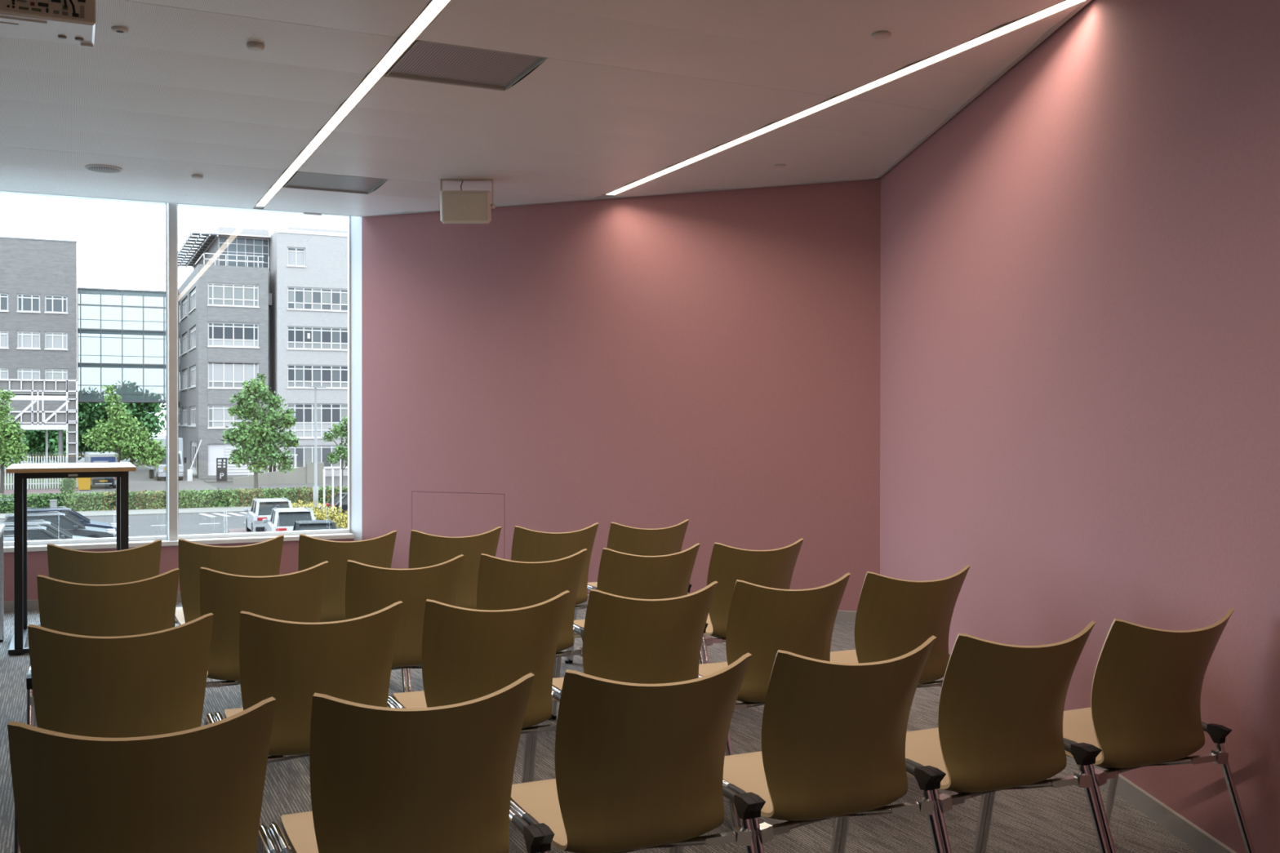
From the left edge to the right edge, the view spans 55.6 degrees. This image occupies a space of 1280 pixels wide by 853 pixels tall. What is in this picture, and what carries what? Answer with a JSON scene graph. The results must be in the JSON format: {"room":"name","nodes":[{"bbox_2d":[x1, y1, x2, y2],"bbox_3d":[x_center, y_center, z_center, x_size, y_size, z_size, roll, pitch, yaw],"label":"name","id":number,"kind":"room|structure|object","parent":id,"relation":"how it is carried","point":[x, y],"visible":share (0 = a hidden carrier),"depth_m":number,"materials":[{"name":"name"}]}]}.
{"room":"seminar room","nodes":[
{"label":"seminar room","id":0,"kind":"room"},
{"bbox_2d":[0,0,1082,216],"bbox_3d":[-0.859,-1.724,2.159,9.679,0.149,15.057,0,0,-25],"label":"ceiling","id":1,"kind":"structure","parent":0,"point":[624,92],"depth_m":6.15,"materials":[{"name":"grey paint"}]},
{"bbox_2d":[0,0,95,49],"bbox_3d":[-2.120,-1.526,4.208,0.422,0.300,0.314,0,0,-25],"label":"projector","id":2,"kind":"object","parent":1,"relation":"attached to","point":[64,21],"visible":1,"depth_m":4.17,"materials":[{"name":"white plastic"}]},
{"bbox_2d":[84,164,122,173],"bbox_3d":[-3.491,-1.679,7.907,0.224,0.020,0.224,0,0,-25],"label":"ceiling speaker","id":3,"kind":"object","parent":1,"relation":"attached to","point":[95,167],"visible":1,"depth_m":7.86,"materials":[{"name":"grey metal"}]},
{"bbox_2d":[111,26,128,33],"bbox_3d":[-2.180,-1.662,5.089,0.068,0.019,0.068,0,0,-25],"label":"ceiling sensor","id":4,"kind":"object","parent":1,"relation":"attached to","point":[120,29],"visible":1,"depth_m":5.07,"materials":[{"name":"grey plastic"}]},
{"bbox_2d":[191,173,203,178],"bbox_3d":[-2.968,-1.678,8.142,0.076,0.028,0.076,0,0,-25],"label":"smoke detector","id":5,"kind":"object","parent":1,"relation":"attached to","point":[193,175],"visible":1,"depth_m":8.12,"materials":[{"name":"grey plastic"}]},
{"bbox_2d":[246,41,264,50],"bbox_3d":[-1.678,-1.661,5.297,0.076,0.028,0.076,0,0,-25],"label":"smoke detector","id":6,"kind":"object","parent":1,"relation":"attached to","point":[253,46],"visible":1,"depth_m":5.27,"materials":[{"name":"grey plastic"}]},
{"bbox_2d":[303,212,321,215],"bbox_3d":[-2.599,-1.688,9.635,0.140,0.015,0.022,0,0,-25],"label":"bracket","id":7,"kind":"object","parent":1,"relation":"attached to","point":[304,213],"visible":1,"depth_m":9.63,"materials":[{"name":"white metal"}]},
{"bbox_2d":[284,171,387,194],"bbox_3d":[-2.127,-1.705,8.464,0.600,0.022,0.605,0,0,-25],"label":"ceiling vent","id":8,"kind":"object","parent":1,"relation":"in","point":[300,180],"visible":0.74,"depth_m":8.50,"materials":[{"name":"metal"}]},
{"bbox_2d":[254,0,451,207],"bbox_3d":[-0.867,-1.690,4.939,0.070,0.050,9.760,0,0,-25],"label":"ceiling light","id":9,"kind":"object","parent":1,"relation":"attached to","point":[433,8],"visible":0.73,"depth_m":5.99,"materials":[{"name":"white plastic"}]},
{"bbox_2d":[386,40,547,89],"bbox_3d":[-0.818,-1.688,5.665,0.600,0.022,0.595,0,0,-25],"label":"ceiling vent","id":10,"kind":"object","parent":1,"relation":"in","point":[425,60],"visible":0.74,"depth_m":5.68,"materials":[{"name":"metal"}]},
{"bbox_2d":[439,178,494,223],"bbox_3d":[-1.181,-1.537,8.284,0.380,0.323,0.226,0,0,1],"label":"loudspeaker","id":11,"kind":"object","parent":1,"relation":"hanging from","point":[456,206],"visible":1,"depth_m":8.19,"materials":[{"name":"beige plastic"}]},
{"bbox_2d":[441,192,487,221],"bbox_3d":[-1.183,-1.482,8.193,0.300,0.186,0.012,0,10,1],"label":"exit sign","id":12,"kind":"object","parent":11,"relation":"attached to","point":[455,206],"depth_m":8.19,"materials":[{"name":"beige plastic"}]},
{"bbox_2d":[773,164,786,168],"bbox_3d":[0.900,-1.679,7.809,0.080,0.016,0.080,0,0,-25],"label":"smoke detector","id":13,"kind":"object","parent":1,"relation":"attached to","point":[779,166],"visible":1,"depth_m":7.79,"materials":[{"name":"grey plastic"}]},
{"bbox_2d":[603,0,1084,195],"bbox_3d":[0.744,-1.700,6.785,0.080,0.050,4.620,0,0,-25],"label":"ceiling light","id":14,"kind":"object","parent":1,"relation":"attached to","point":[1002,29],"visible":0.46,"depth_m":5.89,"materials":[{"name":"white plastic"}]},
{"bbox_2d":[871,31,891,39],"bbox_3d":[1.024,-1.661,5.151,0.084,0.020,0.084,0,0,-25],"label":"smoke detector","id":15,"kind":"object","parent":1,"relation":"attached to","point":[879,35],"visible":1,"depth_m":5.13,"materials":[{"name":"grey plastic"}]},
{"bbox_2d":[0,601,1197,852],"bbox_3d":[-0.861,1.437,2.176,9.679,0.120,15.057,0,0,-25],"label":"floor","id":16,"kind":"structure","parent":0,"point":[1047,820],"depth_m":4.35,"materials":[{"name":"carpet"}]},
{"bbox_2d":[0,524,4,642],"bbox_3d":[-4.472,0.982,7.014,1.398,0.730,0.685,0,0,-25],"label":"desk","id":17,"kind":"object","parent":16,"relation":"on","point":[2,526],"visible":1,"depth_m":7.56,"materials":[{"name":"white"}]},
{"bbox_2d":[5,462,136,654],"bbox_3d":[-3.567,0.794,7.632,0.704,1.100,0.860,0,0,-25],"label":"table","id":18,"kind":"object","parent":16,"relation":"on","point":[22,472],"visible":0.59,"depth_m":7.30,"materials":[{"name":"white"}]},
{"bbox_2d":[38,539,161,626],"bbox_3d":[-2.478,0.936,5.619,0.539,0.847,0.629,0,0,-25],"label":"chair","id":19,"kind":"object","parent":16,"relation":"on","point":[143,562],"visible":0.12,"depth_m":5.40,"materials":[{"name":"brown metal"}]},
{"bbox_2d":[26,568,179,727],"bbox_3d":[-1.993,0.943,4.553,0.539,0.847,0.629,0,0,-25],"label":"chair","id":20,"kind":"object","parent":16,"relation":"on","point":[147,606],"visible":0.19,"depth_m":4.34,"materials":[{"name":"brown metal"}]},
{"bbox_2d":[13,613,216,852],"bbox_3d":[-1.506,0.949,3.522,0.539,0.847,0.629,0,0,-25],"label":"chair","id":21,"kind":"object","parent":16,"relation":"on","point":[153,683],"visible":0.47,"depth_m":3.33,"materials":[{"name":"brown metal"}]},
{"bbox_2d":[7,697,279,852],"bbox_3d":[-1.020,0.955,2.485,0.539,0.847,0.628,0,0,-25],"label":"chair","id":22,"kind":"object","parent":16,"relation":"on","point":[200,789],"visible":1,"depth_m":2.28,"materials":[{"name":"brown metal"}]},
{"bbox_2d":[3,538,353,601],"bbox_3d":[-5.437,1.122,8.512,6.758,0.430,0.300,0,0,-25],"label":"wall","id":23,"kind":"structure","parent":16,"relation":"on","point":[37,561],"depth_m":8.99,"materials":[{"name":"pink paint"}]},
{"bbox_2d":[4,591,181,612],"bbox_3d":[-5.371,1.300,8.372,6.758,0.077,0.010,0,0,-25],"label":"baseboard","id":24,"kind":"structure","parent":23,"relation":"attached to","point":[33,605],"depth_m":8.81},
{"bbox_2d":[0,191,353,552],"bbox_3d":[-5.290,-0.466,8.625,7.125,2.746,0.442,0,0,-25],"label":"window","id":25,"kind":"structure","parent":23,"relation":"attached to","point":[171,538],"depth_m":9.26,"materials":[{"name":"white"}]},
{"bbox_2d":[173,534,284,626],"bbox_3d":[-1.989,0.935,5.847,0.539,0.847,0.629,0,0,-25],"label":"chair","id":26,"kind":"object","parent":16,"relation":"on","point":[263,558],"visible":0.24,"depth_m":5.64,"materials":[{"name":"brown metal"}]},
{"bbox_2d":[200,560,328,688],"bbox_3d":[-1.504,0.942,4.781,0.539,0.847,0.629,0,0,-25],"label":"chair","id":27,"kind":"object","parent":16,"relation":"on","point":[298,596],"visible":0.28,"depth_m":4.58,"materials":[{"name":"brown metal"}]},
{"bbox_2d":[213,600,403,763],"bbox_3d":[-1.017,0.948,3.751,0.539,0.847,0.629,0,0,-25],"label":"chair","id":28,"kind":"object","parent":16,"relation":"on","point":[351,660],"visible":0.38,"depth_m":3.56,"materials":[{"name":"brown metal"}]},
{"bbox_2d":[297,530,407,692],"bbox_3d":[-1.500,0.934,6.076,0.539,0.847,0.629,0,0,-25],"label":"chair","id":29,"kind":"object","parent":16,"relation":"on","point":[378,552],"visible":0.27,"depth_m":5.88,"materials":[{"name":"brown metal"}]},
{"bbox_2d":[263,672,544,852],"bbox_3d":[-0.530,0.954,2.714,0.539,0.847,0.628,0,0,-25],"label":"chair","id":30,"kind":"object","parent":16,"relation":"on","point":[432,780],"visible":0.98,"depth_m":2.52,"materials":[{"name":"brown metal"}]},
{"bbox_2d":[345,554,463,670],"bbox_3d":[-1.015,0.941,5.010,0.539,0.847,0.629,0,0,-25],"label":"chair","id":31,"kind":"object","parent":16,"relation":"on","point":[369,589],"visible":0.31,"depth_m":4.81,"materials":[{"name":"brown wood"}]},
{"bbox_2d":[405,526,501,692],"bbox_3d":[-1.011,0.934,6.305,0.539,0.847,0.629,0,0,-25],"label":"chair","id":32,"kind":"object","parent":16,"relation":"on","point":[425,549],"visible":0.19,"depth_m":6.09,"materials":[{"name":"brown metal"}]},
{"bbox_2d":[387,590,569,783],"bbox_3d":[-0.528,0.947,3.979,0.539,0.847,0.629,0,0,-25],"label":"chair","id":33,"kind":"object","parent":16,"relation":"on","point":[468,655],"visible":0.49,"depth_m":3.78,"materials":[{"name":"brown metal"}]},
{"bbox_2d":[476,548,587,719],"bbox_3d":[-0.526,0.940,5.239,0.539,0.847,0.629,0,0,-25],"label":"chair","id":34,"kind":"object","parent":16,"relation":"on","point":[502,584],"visible":0.3,"depth_m":5.03,"materials":[{"name":"brown wood"}]},
{"bbox_2d":[511,522,599,663],"bbox_3d":[-0.522,0.933,6.534,0.539,0.847,0.629,0,0,-25],"label":"chair","id":35,"kind":"object","parent":16,"relation":"on","point":[528,545],"visible":0.22,"depth_m":6.31,"materials":[{"name":"brown wood"}]},
{"bbox_2d":[551,542,704,719],"bbox_3d":[-0.037,0.939,5.468,0.539,0.847,0.629,0,0,-25],"label":"chair","id":36,"kind":"object","parent":16,"relation":"on","point":[620,574],"visible":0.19,"depth_m":5.25,"materials":[{"name":"brown wood"}]},
{"bbox_2d":[527,581,738,831],"bbox_3d":[-0.038,0.946,4.208,0.539,0.847,0.629,0,0,-25],"label":"chair","id":37,"kind":"object","parent":16,"relation":"on","point":[629,640],"visible":0.43,"depth_m":4.01,"materials":[{"name":"brown wood"}]},
{"bbox_2d":[510,652,756,852],"bbox_3d":[-0.041,0.953,2.943,0.539,0.847,0.628,0,0,-25],"label":"chair","id":38,"kind":"object","parent":16,"relation":"on","point":[638,766],"visible":0.94,"depth_m":2.75,"materials":[{"name":"brown wood"}]},
{"bbox_2d":[568,519,699,664],"bbox_3d":[-0.032,0.932,6.762,0.539,0.847,0.629,0,0,-25],"label":"chair","id":39,"kind":"object","parent":16,"relation":"on","point":[621,538],"visible":0.2,"depth_m":6.54,"materials":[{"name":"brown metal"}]},
{"bbox_2d":[701,537,804,663],"bbox_3d":[0.452,0.938,5.696,0.539,0.847,0.629,0,0,-25],"label":"chair","id":40,"kind":"object","parent":16,"relation":"on","point":[771,568],"visible":0.34,"depth_m":5.48,"materials":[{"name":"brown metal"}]},
{"bbox_2d":[698,572,850,827],"bbox_3d":[0.451,0.945,4.437,0.539,0.847,0.629,0,0,-25],"label":"chair","id":41,"kind":"object","parent":16,"relation":"on","point":[762,621],"visible":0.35,"depth_m":4.23,"materials":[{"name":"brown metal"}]},
{"bbox_2d":[675,635,943,852],"bbox_3d":[0.448,0.953,3.171,0.539,0.847,0.628,0,0,-25],"label":"chair","id":42,"kind":"object","parent":16,"relation":"on","point":[833,734],"visible":0.9,"depth_m":2.98,"materials":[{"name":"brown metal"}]},
{"bbox_2d":[830,564,969,688],"bbox_3d":[0.940,0.944,4.665,0.539,0.847,0.629,0,0,-25],"label":"chair","id":43,"kind":"object","parent":16,"relation":"on","point":[895,617],"visible":0.52,"depth_m":4.46,"materials":[{"name":"brown wood"}]},
{"bbox_2d":[838,620,1108,852],"bbox_3d":[0.937,0.952,3.400,0.539,0.847,0.628,0,0,-25],"label":"chair","id":44,"kind":"object","parent":16,"relation":"on","point":[1002,706],"visible":0.88,"depth_m":3.21,"materials":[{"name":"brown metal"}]},
{"bbox_2d":[979,608,1254,852],"bbox_3d":[1.426,0.951,3.629,0.539,0.847,0.628,0,0,-25],"label":"chair","id":45,"kind":"object","parent":16,"relation":"on","point":[1144,710],"visible":0.8,"depth_m":3.43,"materials":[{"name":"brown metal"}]},
{"bbox_2d":[361,177,880,611],"bbox_3d":[-0.271,-0.250,9.135,4.190,3.176,0.200,0,0,22],"label":"wall","id":46,"kind":"structure","parent":0,"point":[710,360],"depth_m":8.93,"materials":[{"name":"pink paint"}]},
{"bbox_2d":[0,190,362,217],"bbox_3d":[-5.331,-1.700,8.353,6.825,0.024,0.022,0,0,-25],"label":"trim","id":47,"kind":"structure","parent":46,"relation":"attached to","point":[257,208],"depth_m":9.21,"materials":[{"name":"grey paint"}]},
{"bbox_2d":[350,216,361,541],"bbox_3d":[-2.163,-0.256,9.974,0.417,3.176,0.190,0,0,-25],"label":"trim","id":48,"kind":"structure","parent":46,"relation":"attached to","point":[355,221],"depth_m":9.88,"materials":[{"name":"white paint"}]},
{"bbox_2d":[362,177,879,217],"bbox_3d":[-0.316,-1.700,9.013,4.190,0.024,0.022,0,0,22],"label":"trim","id":49,"kind":"structure","parent":46,"relation":"attached to","point":[824,181],"depth_m":8.83,"materials":[{"name":"grey"}]},
{"bbox_2d":[578,596,856,622],"bbox_3d":[-0.311,1.300,9.047,4.190,0.077,0.010,0,0,22],"label":"baseboard","id":50,"kind":"structure","parent":46,"relation":"attached to","point":[842,615],"depth_m":8.35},
{"bbox_2d":[880,0,1279,852],"bbox_3d":[1.987,-0.206,1.762,0.200,3.176,13.009,0,0,-2],"label":"wall","id":51,"kind":"structure","parent":0,"point":[1080,329],"depth_m":4.60,"materials":[{"name":"pink paint"}]},
{"bbox_2d":[877,0,1091,178],"bbox_3d":[1.865,-1.657,1.749,0.022,0.024,13.009,0,0,-2],"label":"trim","id":52,"kind":"structure","parent":51,"relation":"attached to","point":[1047,33],"depth_m":5.82,"materials":[{"name":"grey"}]},
{"bbox_2d":[1066,755,1236,852],"bbox_3d":[1.881,1.343,1.767,0.010,0.077,13.009,0,0,-2],"label":"baseboard","id":53,"kind":"structure","parent":51,"relation":"attached to","point":[1187,832],"depth_m":4.11,"materials":[{"name":"grey metal"}]},
{"label":"outside","id":54,"kind":"structure","parent":0,"visible":0},
{"bbox_2d":[0,435,347,537],"bbox_3d":[-73.569,4.320,204.551,480.000,0.300,407.143,0,0,-25],"label":"ground","id":55,"kind":"structure","parent":54,"point":[188,523],"depth_m":65.20,"materials":[{"name":"grey asphalt"}]},
{"bbox_2d":[0,388,29,493],"bbox_3d":[-46.027,1.065,87.394,3.765,7.591,2.567,0,0,-25],"label":"broadleaf tree","id":56,"kind":"object","parent":55,"relation":"on","point":[9,431],"visible":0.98,"depth_m":87.31,"materials":[{"name":"green plant"}]},
{"bbox_2d":[3,535,30,541],"bbox_3d":[-20.577,4.383,39.971,4.530,1.518,2.180,0,0,-25],"label":"parked car","id":57,"kind":"object","parent":55,"relation":"on","point":[5,539],"visible":0.02,"depth_m":39.97,"materials":[{"name":"silver metal"}]},
{"bbox_2d":[3,524,67,540],"bbox_3d":[-21.692,4.342,43.535,4.630,1.558,2.180,0,0,-25],"label":"parked car","id":58,"kind":"object","parent":55,"relation":"on","point":[41,532],"visible":0.18,"depth_m":43.00,"materials":[{"name":"grey metal"}]},
{"bbox_2d":[4,455,66,489],"bbox_3d":[-48.320,3.538,92.159,8.725,2.580,0.100,0,0,-25],"label":"picket fence","id":59,"kind":"object","parent":55,"relation":"on","point":[52,482],"visible":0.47,"depth_m":93.21,"materials":[{"name":"white wood"}]},
{"bbox_2d":[0,488,79,495],"bbox_3d":[-60.383,4.846,82.519,40.500,0.055,6.600,0,0,-25],"label":"pavement","id":60,"kind":"structure","parent":55,"relation":"on","point":[55,491],"depth_m":89.16,"materials":[{"name":"grey concrete"}]},
{"bbox_2d":[4,461,78,489],"bbox_3d":[-85.118,4.668,111.687,60.400,0.040,65.600,0,0,-25],"label":"lawn","id":61,"kind":"structure","parent":55,"relation":"on","point":[51,461],"depth_m":103.30,"materials":[{"name":"green plant"}]},
{"bbox_2d":[5,430,65,462],"bbox_3d":[-70.911,0.681,143.388,8.315,7.914,5.462,0,0,-25],"label":"broadleaf tree","id":62,"kind":"object","parent":61,"relation":"on","point":[36,439],"visible":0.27,"depth_m":142.30,"materials":[{"name":"green plant"}]},
{"bbox_2d":[0,236,77,473],"bbox_3d":[-70.964,-6.480,116.858,30.460,22.300,18.100,0,0,-25],"label":"office block","id":63,"kind":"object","parent":61,"relation":"on","point":[38,276],"visible":0.85,"depth_m":113.86,"materials":[{"name":"brick"}]},
{"bbox_2d":[0,378,78,487],"bbox_3d":[-49.706,0.566,95.931,9.600,8.480,6.100,0,0,-25],"label":"scaffolding","id":64,"kind":"object","parent":61,"relation":"on","point":[38,389],"visible":0.75,"depth_m":94.47,"materials":[{"name":"white metal"}]},
{"bbox_2d":[0,520,91,539],"bbox_3d":[-22.742,4.346,46.135,4.530,1.518,2.180,0,0,-25],"label":"parked car","id":65,"kind":"object","parent":55,"relation":"on","point":[48,524],"visible":0.19,"depth_m":45.84,"materials":[{"name":"silver metal"}]},
{"bbox_2d":[49,499,57,508],"bbox_3d":[-32.720,4.539,67.744,0.380,0.880,0.340,0,0,-25],"label":"utility box","id":66,"kind":"object","parent":55,"relation":"on","point":[53,503],"visible":0.58,"depth_m":67.60,"materials":[{"name":"grey metal"}]},
{"bbox_2d":[2,511,116,537],"bbox_3d":[-24.131,4.312,50.121,4.630,1.538,2.180,0,0,-25],"label":"parked car","id":67,"kind":"object","parent":55,"relation":"on","point":[62,520],"visible":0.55,"depth_m":49.70,"materials":[{"name":"grey metal"}]},
{"bbox_2d":[59,477,77,493],"bbox_3d":[-40.462,4.247,85.980,1.210,1.575,1.172,0,0,-25],"label":"bush","id":68,"kind":"object","parent":55,"relation":"on","point":[68,484],"visible":0.87,"depth_m":85.68,"materials":[{"name":"green plant"}]},
{"bbox_2d":[26,506,116,536],"bbox_3d":[-25.203,4.295,52.932,4.630,1.538,2.180,0,0,-25],"label":"parked car","id":69,"kind":"object","parent":55,"relation":"on","point":[68,511],"visible":0.24,"depth_m":52.61,"materials":[{"name":"black"}]},
{"bbox_2d":[53,402,118,462],"bbox_3d":[-63.464,-0.038,139.260,7.381,9.186,5.444,0,0,-25],"label":"broadleaf tree","id":70,"kind":"object","parent":55,"relation":"on","point":[87,412],"visible":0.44,"depth_m":138.09,"materials":[{"name":"green plant"}]},
{"bbox_2d":[112,403,165,463],"bbox_3d":[-61.917,-0.603,147.619,8.724,10.233,6.110,0,0,-25],"label":"broadleaf tree","id":71,"kind":"object","parent":55,"relation":"on","point":[145,413],"visible":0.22,"depth_m":147.47,"materials":[{"name":"green plant"}]},
{"bbox_2d":[80,471,221,494],"bbox_3d":[-43.238,4.736,105.108,9.700,0.045,43.000,0,0,-25],"label":"driveway","id":72,"kind":"structure","parent":55,"relation":"on","point":[139,481],"depth_m":98.28,"materials":[{"name":"grey asphalt"}]},
{"bbox_2d":[76,477,90,490],"bbox_3d":[-41.870,4.221,91.393,1.040,1.226,1.280,0,0,-25],"label":"yellow skip","id":73,"kind":"object","parent":72,"relation":"on","point":[84,483],"visible":0.85,"depth_m":90.92,"materials":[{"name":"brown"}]},
{"bbox_2d":[84,451,117,488],"bbox_3d":[-42.180,3.427,95.002,2.040,2.780,4.985,0,0,-28],"label":"delivery van","id":74,"kind":"object","parent":72,"relation":"on","point":[90,457],"visible":0.57,"depth_m":92.96,"materials":[{"name":"grey metal"}]},
{"bbox_2d":[81,384,165,468],"bbox_3d":[-38.208,0.863,90.209,6.032,7.982,2.490,0,0,-25],"label":"broadleaf tree","id":75,"kind":"object","parent":72,"relation":"on","point":[135,438],"visible":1,"depth_m":89.84,"materials":[{"name":"green plant"}]},
{"bbox_2d":[144,437,186,480],"bbox_3d":[-42.456,2.877,108.494,2.700,3.714,7.690,0,0,-29],"label":"box truck","id":76,"kind":"object","parent":72,"relation":"on","point":[160,473],"visible":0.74,"depth_m":106.17,"materials":[{"name":"grey metal"}]},
{"bbox_2d":[186,440,201,481],"bbox_3d":[-38.540,2.954,105.086,1.197,3.617,0.300,0,0,-25],"label":"barrier","id":77,"kind":"object","parent":72,"relation":"on","point":[189,472],"visible":0.97,"depth_m":104.85,"materials":[{"name":"white metal"}]},
{"bbox_2d":[0,504,325,519],"bbox_3d":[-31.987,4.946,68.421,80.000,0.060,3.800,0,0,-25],"label":"kerb","id":78,"kind":"object","parent":55,"relation":"on","point":[219,509],"depth_m":70.20,"materials":[{"name":"grey concrete"}]},
{"bbox_2d":[0,485,347,513],"bbox_3d":[-43.683,4.417,65.784,56.579,1.280,1.292,0,0,-25],"label":"hedge","id":79,"kind":"object","parent":55,"relation":"on","point":[143,500],"visible":0.81,"depth_m":72.58,"materials":[{"name":"green plant"}]},
{"bbox_2d":[197,513,215,516],"bbox_3d":[-24.278,4.977,68.107,0.316,0.015,2.782,0,0,-34],"label":"road marking","id":80,"kind":"object","parent":55,"relation":"on","point":[204,514],"visible":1,"depth_m":68.19,"materials":[{"name":"grey paint"}]},
{"bbox_2d":[213,512,231,516],"bbox_3d":[-23.599,4.975,68.424,0.316,0.015,2.782,0,0,-34],"label":"road marking","id":81,"kind":"object","parent":55,"relation":"on","point":[217,513],"visible":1,"depth_m":68.41,"materials":[{"name":"grey paint"}]},
{"bbox_2d":[177,226,271,478],"bbox_3d":[-43.548,-7.166,125.259,7.350,23.620,30.100,0,0,-25],"label":"office block","id":82,"kind":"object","parent":55,"relation":"on","point":[225,300],"visible":0.87,"depth_m":112.17,"materials":[{"name":"brick"}]},
{"bbox_2d":[76,287,178,403],"bbox_3d":[-54.393,-8.446,129.017,9.850,11.820,4.090,0,0,-25],"label":"building","id":83,"kind":"structure","parent":82,"relation":"attached to","point":[121,333],"depth_m":126.94,"materials":[{"name":"grey"}]},
{"bbox_2d":[225,512,244,515],"bbox_3d":[-22.919,4.974,68.742,0.316,0.015,2.782,0,0,-34],"label":"road marking","id":84,"kind":"object","parent":55,"relation":"on","point":[233,513],"visible":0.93,"depth_m":68.53,"materials":[{"name":"grey paint"}]},
{"bbox_2d":[227,528,251,533],"bbox_3d":[-17.691,5.044,57.443,3.400,0.012,6.000,0,0,-25],"label":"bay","id":85,"kind":"object","parent":55,"relation":"on","point":[238,530],"visible":0.14,"depth_m":58.46,"materials":[{"name":"white paint"}]},
{"bbox_2d":[244,497,292,532],"bbox_3d":[-17.506,4.196,57.398,2.220,1.698,4.430,0,0,-23],"label":"parked car","id":86,"kind":"object","parent":85,"relation":"on","point":[261,508],"visible":0.6,"depth_m":55.66,"materials":[{"name":"grey metal"}]},
{"bbox_2d":[257,517,266,520],"bbox_3d":[-17.190,4.208,55.227,0.420,0.150,0.152,0,0,-23],"label":"tail light","id":87,"kind":"object","parent":86,"relation":"attached to","point":[258,518],"depth_m":55.13,"materials":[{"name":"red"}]},
{"bbox_2d":[221,373,300,488],"bbox_3d":[-24.194,0.757,77.559,4.940,8.361,2.865,0,0,-25],"label":"broadleaf tree","id":88,"kind":"object","parent":55,"relation":"on","point":[255,433],"visible":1,"depth_m":77.29,"materials":[{"name":"green plant"}]},
{"bbox_2d":[204,453,324,484],"bbox_3d":[-32.117,3.597,103.513,8.900,2.360,6.900,0,0,-25],"label":"wall","id":89,"kind":"structure","parent":55,"relation":"on","point":[301,475],"depth_m":101.30,"materials":[{"name":"grey concrete"}]},
{"bbox_2d":[216,457,226,481],"bbox_3d":[-35.570,3.665,103.274,0.860,1.980,0.148,0,0,-25],"label":"parking sign","id":90,"kind":"object","parent":89,"relation":"on","point":[221,463],"visible":1,"depth_m":103.20,"materials":[{"name":"black metal"}]},
{"bbox_2d":[262,506,315,532],"bbox_3d":[-14.922,4.250,51.872,2.220,1.658,4.330,0,0,-21],"label":"parked car","id":91,"kind":"object","parent":55,"relation":"on","point":[282,519],"visible":0.38,"depth_m":50.23,"materials":[{"name":"grey metal"}]},
{"bbox_2d":[275,528,286,531],"bbox_3d":[-14.701,4.241,49.738,0.420,0.150,0.152,0,0,-21],"label":"tail light","id":92,"kind":"object","parent":91,"relation":"attached to","point":[277,529],"depth_m":49.66,"materials":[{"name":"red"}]},
{"bbox_2d":[268,226,347,476],"bbox_3d":[-33.229,-7.118,131.521,16.750,23.470,33.500,0,0,-25],"label":"office block","id":93,"kind":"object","parent":55,"relation":"on","point":[308,267],"visible":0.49,"depth_m":114.43,"materials":[{"name":"white concrete"}]},
{"bbox_2d":[284,520,336,531],"bbox_3d":[-12.717,4.377,47.274,2.120,1.460,3.930,0,0,-19],"label":"parked car","id":94,"kind":"object","parent":55,"relation":"on","point":[308,525],"visible":0.09,"depth_m":46.11,"materials":[{"name":"black metal"}]},
{"bbox_2d":[307,386,325,505],"bbox_3d":[-20.163,1.214,75.804,1.070,7.460,0.340,0,0,-25],"label":"street lamp","id":95,"kind":"object","parent":55,"relation":"on","point":[315,489],"visible":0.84,"depth_m":75.69,"materials":[{"name":"grey metal"}]},
{"bbox_2d":[291,499,347,528],"bbox_3d":[-16.331,4.370,60.079,7.222,1.458,1.816,0,0,43],"label":"shrub","id":96,"kind":"object","parent":55,"relation":"on","point":[318,514],"visible":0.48,"depth_m":58.96,"materials":[{"name":"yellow plant"}]},
{"bbox_2d":[323,469,324,512],"bbox_3d":[-16.210,3.603,62.322,0.120,2.840,0.114,0,0,-25],"label":"barrier post","id":97,"kind":"object","parent":55,"relation":"on","point":[323,469],"visible":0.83,"depth_m":62.27,"materials":[{"name":"white metal"}]},
{"bbox_2d":[331,469,333,511],"bbox_3d":[-15.775,3.603,62.360,0.120,2.840,0.114,0,0,-25],"label":"barrier post","id":98,"kind":"object","parent":55,"relation":"on","point":[332,470],"visible":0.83,"depth_m":62.32,"materials":[{"name":"white metal"}]},
{"bbox_2d":[321,414,347,485],"bbox_3d":[-19.967,1.983,84.210,4.051,5.834,2.205,0,0,-25],"label":"broadleaf tree","id":99,"kind":"object","parent":55,"relation":"on","point":[342,431],"visible":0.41,"depth_m":83.74,"materials":[{"name":"green plant"}]},
{"bbox_2d":[324,492,347,519],"bbox_3d":[-14.462,4.264,65.019,4.430,1.480,2.180,0,0,-30],"label":"parked car","id":100,"kind":"object","parent":55,"relation":"on","point":[344,495],"visible":0.17,"depth_m":63.63,"materials":[{"name":"silver metal"}]},
{"bbox_2d":[339,469,342,517],"bbox_3d":[-15.377,3.604,62.381,0.120,2.840,0.114,0,0,-25],"label":"barrier post","id":101,"kind":"object","parent":55,"relation":"on","point":[340,470],"visible":0.83,"depth_m":62.34,"materials":[{"name":"white metal"}]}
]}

